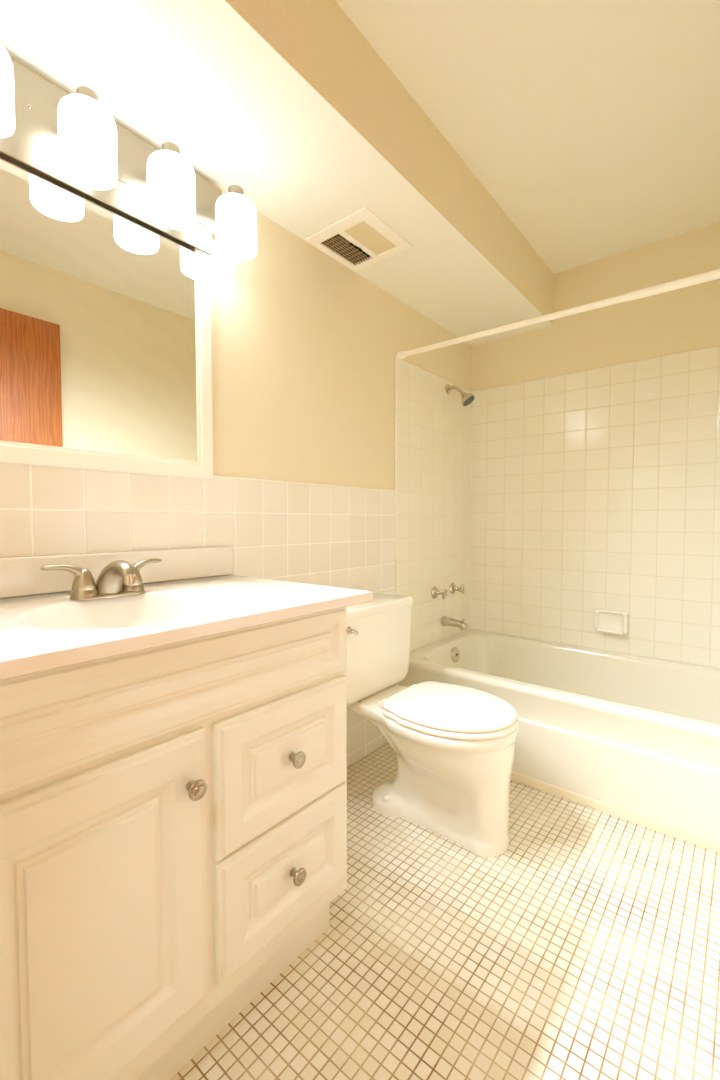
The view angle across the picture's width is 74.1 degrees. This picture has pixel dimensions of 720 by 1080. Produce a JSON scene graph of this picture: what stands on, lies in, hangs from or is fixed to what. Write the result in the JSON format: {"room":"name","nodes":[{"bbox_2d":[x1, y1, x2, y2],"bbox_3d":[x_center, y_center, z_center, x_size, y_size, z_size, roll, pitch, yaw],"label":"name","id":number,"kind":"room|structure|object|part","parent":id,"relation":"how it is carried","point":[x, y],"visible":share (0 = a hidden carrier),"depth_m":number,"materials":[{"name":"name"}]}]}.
{"room":"bathroom","nodes":[
{"label":"bathroom","id":0,"kind":"room"},
{"bbox_2d":[10,56,471,489],"bbox_3d":[-0.213,-0.195,1.801,0.100,2.262,2.567,2,3,39],"label":"wall","id":1,"kind":"structure","parent":0,"point":[305,347],"depth_m":1.73,"materials":[{"name":"beige paint"}]},
{"bbox_2d":[0,152,212,478],"bbox_3d":[-0.662,-0.525,1.129,0.019,0.712,0.704,2,3,39],"label":"wall mirror","id":2,"kind":"object","parent":1,"relation":"attached to","point":[106,341],"visible":0.82,"depth_m":1.16,"materials":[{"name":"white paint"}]},
{"bbox_2d":[0,547,232,597],"bbox_3d":[-0.645,0.075,1.173,0.022,0.086,0.784,2,3,39],"label":"backsplash","id":3,"kind":"structure","parent":1,"relation":"attached to","point":[19,576],"depth_m":1.17,"materials":[{"name":"white stone"}]},
{"bbox_2d":[0,43,256,260],"bbox_3d":[-0.556,-0.917,1.140,0.167,0.212,0.698,2,3,39],"label":"vanity light","id":4,"kind":"object","parent":1,"relation":"attached to","point":[74,140],"visible":1,"depth_m":1.12,"materials":[{"name":"white glass"}]},
{"bbox_3d":[-0.721,-0.868,0.898,0.113,0.132,0.113,2,3,39],"label":"lamp shade","id":5,"kind":"part","parent":4,"relation":"part of","materials":[{"name":"white glass"}]},
{"bbox_3d":[-0.597,-0.874,1.049,0.113,0.132,0.113,2,3,39],"label":"lamp shade","id":6,"kind":"part","parent":4,"relation":"part of","materials":[{"name":"white glass"}]},
{"bbox_3d":[-0.607,-0.852,1.164,0.014,0.072,0.560,2,3,39],"label":"rail","id":7,"kind":"part","parent":4,"relation":"part of","materials":[{"name":"silver metal"}]},
{"bbox_3d":[-0.474,-0.880,1.200,0.113,0.132,0.113,2,3,39],"label":"lamp shade","id":8,"kind":"part","parent":4,"relation":"part of","materials":[{"name":"white glass"}]},
{"bbox_3d":[-0.350,-0.886,1.351,0.113,0.132,0.113,2,3,39],"label":"lamp shade","id":9,"kind":"part","parent":4,"relation":"part of","materials":[{"name":"white glass"}]},
{"bbox_2d":[0,463,394,766],"bbox_3d":[-0.374,0.375,1.543,0.006,1.143,1.688,2,3,39],"label":"wall tile","id":10,"kind":"structure","parent":1,"relation":"attached to","point":[340,537],"depth_m":1.46,"materials":[{"name":"beige tile"}]},
{"bbox_2d":[213,356,396,556],"bbox_3d":[-0.368,-0.348,1.517,0.008,0.905,1.682,2,3,39],"label":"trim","id":11,"kind":"structure","parent":1,"relation":"attached to","point":[219,476],"depth_m":2.15,"materials":[{"name":"white paint"}]},
{"bbox_2d":[395,357,471,684],"bbox_3d":[0.402,0.035,2.476,0.008,1.748,0.759,2,3,39],"label":"wall tile","id":12,"kind":"structure","parent":1,"relation":"attached to","point":[434,429],"depth_m":2.42,"materials":[{"name":"white tile"}]},
{"bbox_2d":[431,586,447,599],"bbox_3d":[0.409,0.271,2.432,0.070,0.062,0.062,2,3,39],"label":"handle","id":13,"kind":"object","parent":12,"relation":"attached to","point":[434,592],"visible":1,"depth_m":2.43,"materials":[{"name":"silver metal"}]},
{"bbox_3d":[0.427,0.276,2.419,0.024,0.053,0.055,2,3,39],"label":"knob","id":14,"kind":"part","parent":13,"relation":"part of","materials":[{"name":"silver metal"}]},
{"bbox_2d":[441,616,467,630],"bbox_3d":[0.495,0.436,2.490,0.140,0.062,0.052,2,3,39],"label":"tub spout","id":15,"kind":"object","parent":12,"relation":"attached to","point":[445,621],"visible":1,"depth_m":2.48,"materials":[{"name":"silver metal"}]},
{"bbox_2d":[449,583,464,593],"bbox_3d":[0.530,0.265,2.580,0.070,0.062,0.062,2,3,39],"label":"handle","id":16,"kind":"object","parent":12,"relation":"attached to","point":[453,588],"visible":1,"depth_m":2.58,"materials":[{"name":"silver metal"}]},
{"bbox_3d":[0.545,0.264,2.562,0.024,0.055,0.053,2,3,39],"label":"knob","id":17,"kind":"part","parent":16,"relation":"part of","materials":[{"name":"silver metal"}]},
{"bbox_2d":[445,384,474,405],"bbox_3d":[0.522,-0.755,2.471,0.145,0.128,0.075,2,3,39],"label":"shower fixture","id":18,"kind":"object","parent":12,"relation":"attached to","point":[467,398],"visible":1,"depth_m":2.45,"materials":[{"name":"silver metal"}]},
{"bbox_3d":[0.501,-0.775,2.480,0.092,0.058,0.019,2,3,35],"label":"arm","id":19,"kind":"part","parent":18,"relation":"part of","materials":[{"name":"silver metal"}]},
{"bbox_2d":[396,269,719,358],"bbox_3d":[0.756,-0.812,1.692,1.505,0.045,0.033,2,3,39],"label":"shower rod","id":20,"kind":"object","parent":1,"relation":"attached to","point":[715,274],"visible":1,"depth_m":1.66,"materials":[{"name":"white metal"}]},
{"bbox_2d":[0,0,553,345],"bbox_3d":[0.039,-1.193,1.632,0.452,0.254,2.447,2,3,39],"label":"ceiling soffit","id":21,"kind":"structure","parent":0,"point":[288,103],"depth_m":1.24,"materials":[{"name":"beige paint"}]},
{"bbox_2d":[305,207,411,271],"bbox_3d":[-0.003,-1.111,1.706,0.274,0.117,0.276,2,3,39],"label":"exhaust fan","id":22,"kind":"object","parent":21,"relation":"attached to","point":[360,235],"visible":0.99,"depth_m":1.69,"materials":[{"name":"white plastic"}]},
{"bbox_3d":[-0.036,-1.140,1.756,0.090,0.060,0.090,2,3,39],"label":"motor","id":23,"kind":"part","parent":22,"relation":"part of","materials":[{"name":"metal"}]},
{"bbox_2d":[321,235,369,264],"bbox_3d":[-0.052,-1.067,1.758,0.079,0.005,0.196,2,3,39],"label":"grille","id":24,"kind":"object","parent":22,"relation":"attached to","point":[327,246],"depth_m":1.76,"materials":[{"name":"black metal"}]},
{"bbox_2d":[170,742,719,1079],"bbox_3d":[0.449,1.004,1.384,1.740,0.100,2.687,2,3,39],"label":"floor","id":25,"kind":"structure","parent":0,"point":[588,948],"depth_m":1.08,"materials":[{"name":"tile"}]},
{"bbox_2d":[0,607,346,1079],"bbox_3d":[-0.448,0.559,0.999,0.570,0.820,0.738,2,3,39],"label":"vanity cabinet","id":26,"kind":"object","parent":25,"relation":"on","point":[173,817],"visible":0.99,"depth_m":0.76,"materials":[{"name":"white wood"}]},
{"bbox_3d":[-0.377,0.564,0.691,0.018,0.474,0.348,2,3,39],"label":"door","id":27,"kind":"part","parent":26,"relation":"part of","materials":[{"name":"white wood"}]},
{"bbox_3d":[-0.259,0.233,0.821,0.018,0.150,0.717,2,3,39],"label":"false drawer","id":28,"kind":"part","parent":26,"relation":"part of","materials":[{"name":"white wood"}]},
{"bbox_2d":[0,547,372,679],"bbox_3d":[-0.434,0.155,1.003,0.567,0.231,0.784,2,3,39],"label":"countertop","id":29,"kind":"structure","parent":26,"relation":"on","point":[193,593],"depth_m":1.03,"materials":[{"name":"white stone"}]},
{"bbox_2d":[40,558,161,599],"bbox_3d":[-0.527,0.085,1.033,0.136,0.085,0.254,2,3,39],"label":"faucet","id":30,"kind":"object","parent":29,"relation":"on","point":[118,578],"visible":1,"depth_m":1.01,"materials":[{"name":"silver metal"}]},
{"bbox_3d":[-0.606,0.086,0.998,0.051,0.073,0.102,2,3,39],"label":"handle","id":31,"kind":"part","parent":30,"relation":"part of","materials":[{"name":"silver metal"}]},
{"bbox_3d":[-0.557,0.119,1.059,0.056,0.007,0.156,2,3,39],"label":"plate","id":32,"kind":"part","parent":30,"relation":"part of","materials":[{"name":"silver metal"}]},
{"bbox_3d":[-0.527,0.085,1.033,0.136,0.085,0.064,2,3,39],"label":"spout","id":33,"kind":"part","parent":30,"relation":"part of","materials":[{"name":"silver metal"}]},
{"bbox_3d":[-0.509,0.081,1.117,0.051,0.073,0.102,2,3,39],"label":"handle","id":34,"kind":"part","parent":30,"relation":"part of","materials":[{"name":"silver metal"}]},
{"bbox_3d":[-0.270,0.406,0.781,0.027,0.033,0.033,2,3,39],"label":"knob","id":35,"kind":"part","parent":26,"relation":"part of","materials":[{"name":"silver metal"}]},
{"bbox_3d":[-0.143,0.441,0.972,0.018,0.246,0.349,2,3,39],"label":"drawer","id":36,"kind":"part","parent":26,"relation":"part of","materials":[{"name":"white wood"}]},
{"bbox_3d":[-0.143,0.680,0.982,0.018,0.222,0.349,2,3,39],"label":"drawer","id":37,"kind":"part","parent":26,"relation":"part of","materials":[{"name":"white wood"}]},
{"bbox_3d":[-0.127,0.678,0.966,0.027,0.033,0.033,2,3,39],"label":"knob","id":38,"kind":"part","parent":26,"relation":"part of","materials":[{"name":"silver metal"}]},
{"bbox_3d":[-0.127,0.438,0.956,0.027,0.033,0.033,2,3,39],"label":"knob","id":39,"kind":"part","parent":26,"relation":"part of","materials":[{"name":"silver metal"}]},
{"bbox_2d":[347,593,517,856],"bbox_3d":[0.189,0.590,1.661,0.708,0.704,0.460,2,3,39],"label":"toilet","id":40,"kind":"object","parent":25,"relation":"on","point":[453,745],"visible":0.94,"depth_m":1.53,"materials":[{"name":"white ceramic"}]},
{"bbox_3d":[-0.026,0.306,1.603,0.023,0.030,0.043,2,3,39],"label":"flush lever","id":41,"kind":"part","parent":40,"relation":"part of","materials":[{"name":"silver metal"}]},
{"bbox_3d":[-0.004,0.413,1.812,0.204,0.296,0.454,2,3,39],"label":"tank","id":42,"kind":"part","parent":40,"relation":"part of","materials":[{"name":"white ceramic"}]},
{"bbox_3d":[-0.003,0.249,1.804,0.211,0.033,0.460,2,3,39],"label":"tank lid","id":43,"kind":"part","parent":40,"relation":"part of","materials":[{"name":"white ceramic"}]},
{"bbox_3d":[0.220,0.757,1.646,0.632,0.372,0.370,2,3,39],"label":"bowl","id":44,"kind":"part","parent":40,"relation":"part of","materials":[{"name":"white ceramic"}]},
{"bbox_3d":[0.307,0.563,1.566,0.406,0.016,0.370,2,3,39],"label":"seat","id":45,"kind":"part","parent":40,"relation":"part of","materials":[{"name":"white plastic"}]},
{"bbox_3d":[0.304,0.543,1.568,0.404,0.018,0.364,2,3,39],"label":"lid","id":46,"kind":"part","parent":40,"relation":"part of","materials":[{"name":"white plastic"}]},
{"bbox_2d":[397,629,719,841],"bbox_3d":[0.977,0.738,2.022,1.491,0.379,0.764,2,3,39],"label":"bathtub","id":47,"kind":"object","parent":25,"relation":"on","point":[638,734],"visible":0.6,"depth_m":1.78,"materials":[{"name":"white ceramic"}]},
{"bbox_3d":[0.493,0.594,2.472,0.026,0.077,0.078,2,3,39],"label":"overflow plate","id":48,"kind":"part","parent":47,"relation":"part of","materials":[{"name":"silver metal"}]},
{"bbox_2d":[510,771,719,852],"bbox_3d":[0.738,0.922,1.739,1.490,0.034,0.008,2,3,39],"label":"trim","id":49,"kind":"structure","parent":47,"relation":"attached to","point":[667,829],"depth_m":1.61,"materials":[{"name":"beige"}]},
{"bbox_2d":[335,0,719,273],"bbox_3d":[0.012,-1.336,0.756,1.740,0.100,4.067,2,3,39],"label":"ceiling","id":50,"kind":"structure","parent":0,"point":[593,126],"depth_m":1.43,"materials":[{"name":"white paint"}]},
{"bbox_2d":[471,222,719,390],"bbox_3d":[1.253,-0.216,2.323,1.706,2.262,0.100,2,3,39],"label":"wall","id":51,"kind":"structure","parent":0,"point":[685,319],"depth_m":2.25,"materials":[{"name":"beige paint"}]},
{"bbox_2d":[470,346,719,667],"bbox_3d":[1.220,0.042,2.293,1.500,1.748,0.006,2,3,39],"label":"wall tile","id":52,"kind":"structure","parent":51,"relation":"attached to","point":[598,488],"depth_m":2.31,"materials":[{"name":"white tile"}]},
{"bbox_2d":[594,609,627,634],"bbox_3d":[1.198,0.393,2.284,0.144,0.108,0.056,2,3,39],"label":"soap dish","id":53,"kind":"object","parent":52,"relation":"attached to","point":[610,621],"visible":1,"depth_m":2.29,"materials":[{"name":"white ceramic"}]}
]}

